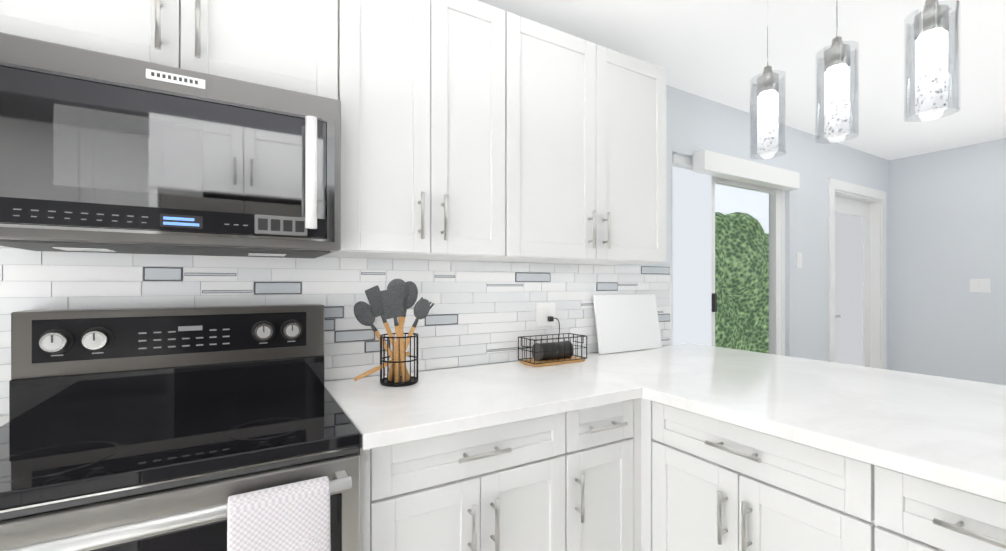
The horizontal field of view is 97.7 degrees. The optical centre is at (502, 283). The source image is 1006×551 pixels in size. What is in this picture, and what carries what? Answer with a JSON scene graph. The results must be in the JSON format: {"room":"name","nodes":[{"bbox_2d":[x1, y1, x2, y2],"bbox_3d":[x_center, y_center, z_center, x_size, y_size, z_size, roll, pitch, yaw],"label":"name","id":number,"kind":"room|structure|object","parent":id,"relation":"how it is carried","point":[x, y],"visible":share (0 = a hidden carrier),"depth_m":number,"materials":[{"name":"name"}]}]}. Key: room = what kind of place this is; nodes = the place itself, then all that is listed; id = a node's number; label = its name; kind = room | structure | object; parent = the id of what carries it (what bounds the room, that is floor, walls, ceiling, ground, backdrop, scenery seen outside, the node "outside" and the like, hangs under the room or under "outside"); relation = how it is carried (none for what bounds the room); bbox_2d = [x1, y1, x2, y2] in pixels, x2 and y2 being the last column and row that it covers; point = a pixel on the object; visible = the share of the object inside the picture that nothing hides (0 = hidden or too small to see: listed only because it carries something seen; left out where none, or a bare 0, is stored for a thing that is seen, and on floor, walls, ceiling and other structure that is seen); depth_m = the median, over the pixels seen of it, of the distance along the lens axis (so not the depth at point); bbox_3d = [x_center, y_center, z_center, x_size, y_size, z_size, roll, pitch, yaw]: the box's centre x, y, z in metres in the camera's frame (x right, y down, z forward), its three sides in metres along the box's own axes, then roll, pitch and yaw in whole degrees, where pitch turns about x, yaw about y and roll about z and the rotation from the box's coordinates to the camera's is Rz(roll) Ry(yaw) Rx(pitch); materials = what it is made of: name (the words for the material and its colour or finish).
{"room":"kitchen","nodes":[
{"label":"kitchen","id":0,"kind":"room"},
{"bbox_2d":[0,415,8,425],"bbox_3d":[-2.587,0.378,0.102,3.305,0.038,0.655,0,0,-30],"label":"countertop","id":1,"kind":"structure","parent":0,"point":[4,419],"depth_m":1.16,"materials":[{"name":"white stone"}]},
{"bbox_2d":[0,85,888,415],"bbox_3d":[2.417,0.056,3.520,15.800,2.440,0.150,0,0,-30],"label":"wall","id":2,"kind":"structure","parent":0,"point":[694,123],"depth_m":3.33,"materials":[{"name":"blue paint"}]},
{"bbox_2d":[0,0,12,247],"bbox_3d":[-1.505,-0.547,0.924,0.728,0.900,0.361,0,0,-30],"label":"upper cabinet","id":3,"kind":"object","parent":2,"relation":"attached to","point":[1,1],"depth_m":0.96,"materials":[{"name":"white wood"}]},
{"bbox_2d":[4,0,343,111],"bbox_3d":[-0.912,-0.761,1.272,0.768,0.472,0.361,0,0,-30],"label":"upper cabinet","id":4,"kind":"object","parent":2,"relation":"attached to","point":[293,45],"depth_m":1.16,"materials":[{"name":"white wood"}]},
{"bbox_2d":[0,32,340,257],"bbox_3d":[-0.874,-0.303,1.206,0.756,0.431,0.478,0,0,-30],"label":"over-the-range microwave","id":5,"kind":"object","parent":4,"relation":"attached to","point":[100,152],"visible":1,"depth_m":1.04,"materials":[{"name":"black metal"}]},
{"bbox_2d":[0,248,671,414],"bbox_3d":[-1.599,0.131,1.070,5.992,0.456,0.016,0,0,-30],"label":"tile backsplash","id":6,"kind":"structure","parent":2,"relation":"attached to","point":[481,312],"depth_m":1.68,"materials":[{"name":"white tile"}]},
{"bbox_2d":[536,302,559,335],"bbox_3d":[0.226,0.179,2.082,0.115,0.175,0.083,0,0,-30],"label":"outlet","id":7,"kind":"object","parent":6,"relation":"attached to","point":[545,314],"visible":0.98,"depth_m":2.11,"materials":[{"name":"white plastic"}]},
{"bbox_2d":[321,0,527,261],"bbox_3d":[-0.330,-0.547,1.613,0.703,0.900,0.361,0,0,-30],"label":"upper cabinet","id":8,"kind":"object","parent":2,"relation":"attached to","point":[473,130],"depth_m":1.46,"materials":[{"name":"white wood"}]},
{"bbox_2d":[516,19,665,264],"bbox_3d":[0.270,-0.547,1.964,0.930,0.900,0.361,0,0,-30],"label":"upper cabinet","id":9,"kind":"object","parent":2,"relation":"attached to","point":[597,113],"depth_m":1.82,"materials":[{"name":"white wood"}]},
{"bbox_2d":[673,150,799,355],"bbox_3d":[1.560,0.238,2.945,1.298,2.075,0.195,0,0,-30],"label":"sliding door","id":10,"kind":"structure","parent":2,"relation":"in","point":[698,176],"depth_m":2.77,"materials":[{"name":"white wood"}]},
{"bbox_2d":[796,252,801,267],"bbox_3d":[2.242,-0.174,3.324,0.075,0.116,0.009,0,0,-30],"label":"light switch","id":11,"kind":"object","parent":2,"relation":"attached to","point":[798,260],"visible":1,"depth_m":3.31,"materials":[{"name":"white plastic"}]},
{"bbox_2d":[828,178,885,368],"bbox_3d":[3.060,0.213,3.886,1.070,2.125,0.165,0,0,-30],"label":"door","id":12,"kind":"structure","parent":2,"relation":"in","point":[857,275],"depth_m":3.99,"materials":[{"name":"painted wood"},{"name":"brushed nickel"}]},
{"bbox_2d":[477,0,1005,159],"bbox_3d":[3.197,-1.195,2.189,15.800,0.060,3.235,0,0,-30],"label":"ceiling","id":13,"kind":"structure","parent":0,"point":[715,50],"depth_m":2.20,"materials":[{"name":"white paint"}]},
{"bbox_3d":[1.065,-1.151,1.229,0.130,0.026,0.811,0,0,-30],"label":"ceiling mount","id":14,"kind":"structure","parent":13,"relation":"attached to","visible":0},
{"bbox_2d":[750,0,785,158],"bbox_3d":[0.919,-0.791,1.527,0.108,0.691,0.108,0,0,-30],"label":"pendant light","id":15,"kind":"object","parent":14,"relation":"hanging from","point":[767,85],"visible":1,"depth_m":1.50,"materials":[{"name":"glass"}]},
{"bbox_2d":[815,0,859,143],"bbox_3d":[1.024,-0.791,1.348,0.108,0.691,0.108,0,0,-30],"label":"pendant light","id":16,"kind":"object","parent":14,"relation":"hanging from","point":[838,63],"visible":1,"depth_m":1.32,"materials":[{"name":"glass"}]},
{"bbox_2d":[904,0,960,121],"bbox_3d":[1.133,-0.791,1.163,0.108,0.691,0.108,0,0,-30],"label":"pendant light","id":17,"kind":"object","parent":14,"relation":"hanging from","point":[931,24],"visible":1,"depth_m":1.14,"materials":[{"name":"glass"}]},
{"bbox_2d":[889,138,1005,384],"bbox_3d":[4.435,0.056,2.943,0.120,2.440,2.885,0,0,-30],"label":"wall","id":18,"kind":"structure","parent":0,"point":[947,225],"depth_m":3.80,"materials":[{"name":"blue paint"}]},
{"bbox_2d":[970,279,989,292],"bbox_3d":[3.950,0.021,3.642,0.009,0.116,0.120,0,0,-30],"label":"light switch","id":19,"kind":"object","parent":18,"relation":"attached to","point":[979,285],"visible":1,"depth_m":3.64,"materials":[{"name":"white plastic"}]},
{"bbox_3d":[3.197,1.305,2.188,15.800,0.060,3.235,0,0,-30],"label":"floor","id":20,"kind":"structure","parent":0,"visible":0},
{"bbox_2d":[0,304,360,550],"bbox_3d":[-0.809,0.675,1.095,0.760,1.200,0.718,0,0,-30],"label":"range","id":21,"kind":"object","parent":20,"relation":"on","point":[153,429],"visible":1,"depth_m":1.08,"materials":[{"name":"black metal"}]},
{"bbox_2d":[227,476,330,550],"bbox_3d":[-0.453,0.664,0.896,0.185,0.497,0.062,0,0,-30],"label":"hanging towel","id":22,"kind":"object","parent":21,"relation":"hanging from","point":[294,516],"visible":1,"depth_m":0.88,"materials":[{"name":"fabric"}]},
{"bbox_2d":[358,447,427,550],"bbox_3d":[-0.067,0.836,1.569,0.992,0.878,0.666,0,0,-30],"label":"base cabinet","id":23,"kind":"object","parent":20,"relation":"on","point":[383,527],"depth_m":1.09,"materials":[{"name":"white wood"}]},
{"bbox_2d":[324,343,1005,550],"bbox_3d":[0.784,0.378,1.188,2.075,0.038,2.188,0,0,-30],"label":"countertop","id":24,"kind":"structure","parent":23,"relation":"on","point":[687,446],"depth_m":1.28,"materials":[{"name":"white stone"}]},
{"bbox_2d":[354,279,433,386],"bbox_3d":[-0.404,0.171,1.593,0.261,0.375,0.200,0,0,-30],"label":"utensil holder","id":25,"kind":"object","parent":24,"relation":"on","point":[396,298],"visible":1,"depth_m":1.57,"materials":[{"name":"black metal"}]},
{"bbox_2d":[518,333,586,366],"bbox_3d":[0.227,0.300,2.005,0.302,0.117,0.134,0,0,-30],"label":"basket","id":26,"kind":"object","parent":24,"relation":"on","point":[551,353],"visible":1,"depth_m":1.97,"materials":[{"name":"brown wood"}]},
{"bbox_2d":[593,294,661,353],"bbox_3d":[0.671,0.209,2.346,0.460,0.297,0.056,0,0,-30],"label":"cutting board","id":27,"kind":"object","parent":24,"relation":"on","point":[624,323],"visible":0.98,"depth_m":2.33,"materials":[{"name":"white plastic"}]},
{"label":"outside","id":28,"kind":"structure","parent":0,"visible":0},
{"bbox_2d":[715,184,768,353],"bbox_3d":[9.393,-2.111,5.858,21.000,7.223,12.300,0,0,-30],"label":"garden","id":29,"kind":"object","parent":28,"point":[727,225],"depth_m":7.34,"materials":[{"name":"green plant"}]}
]}

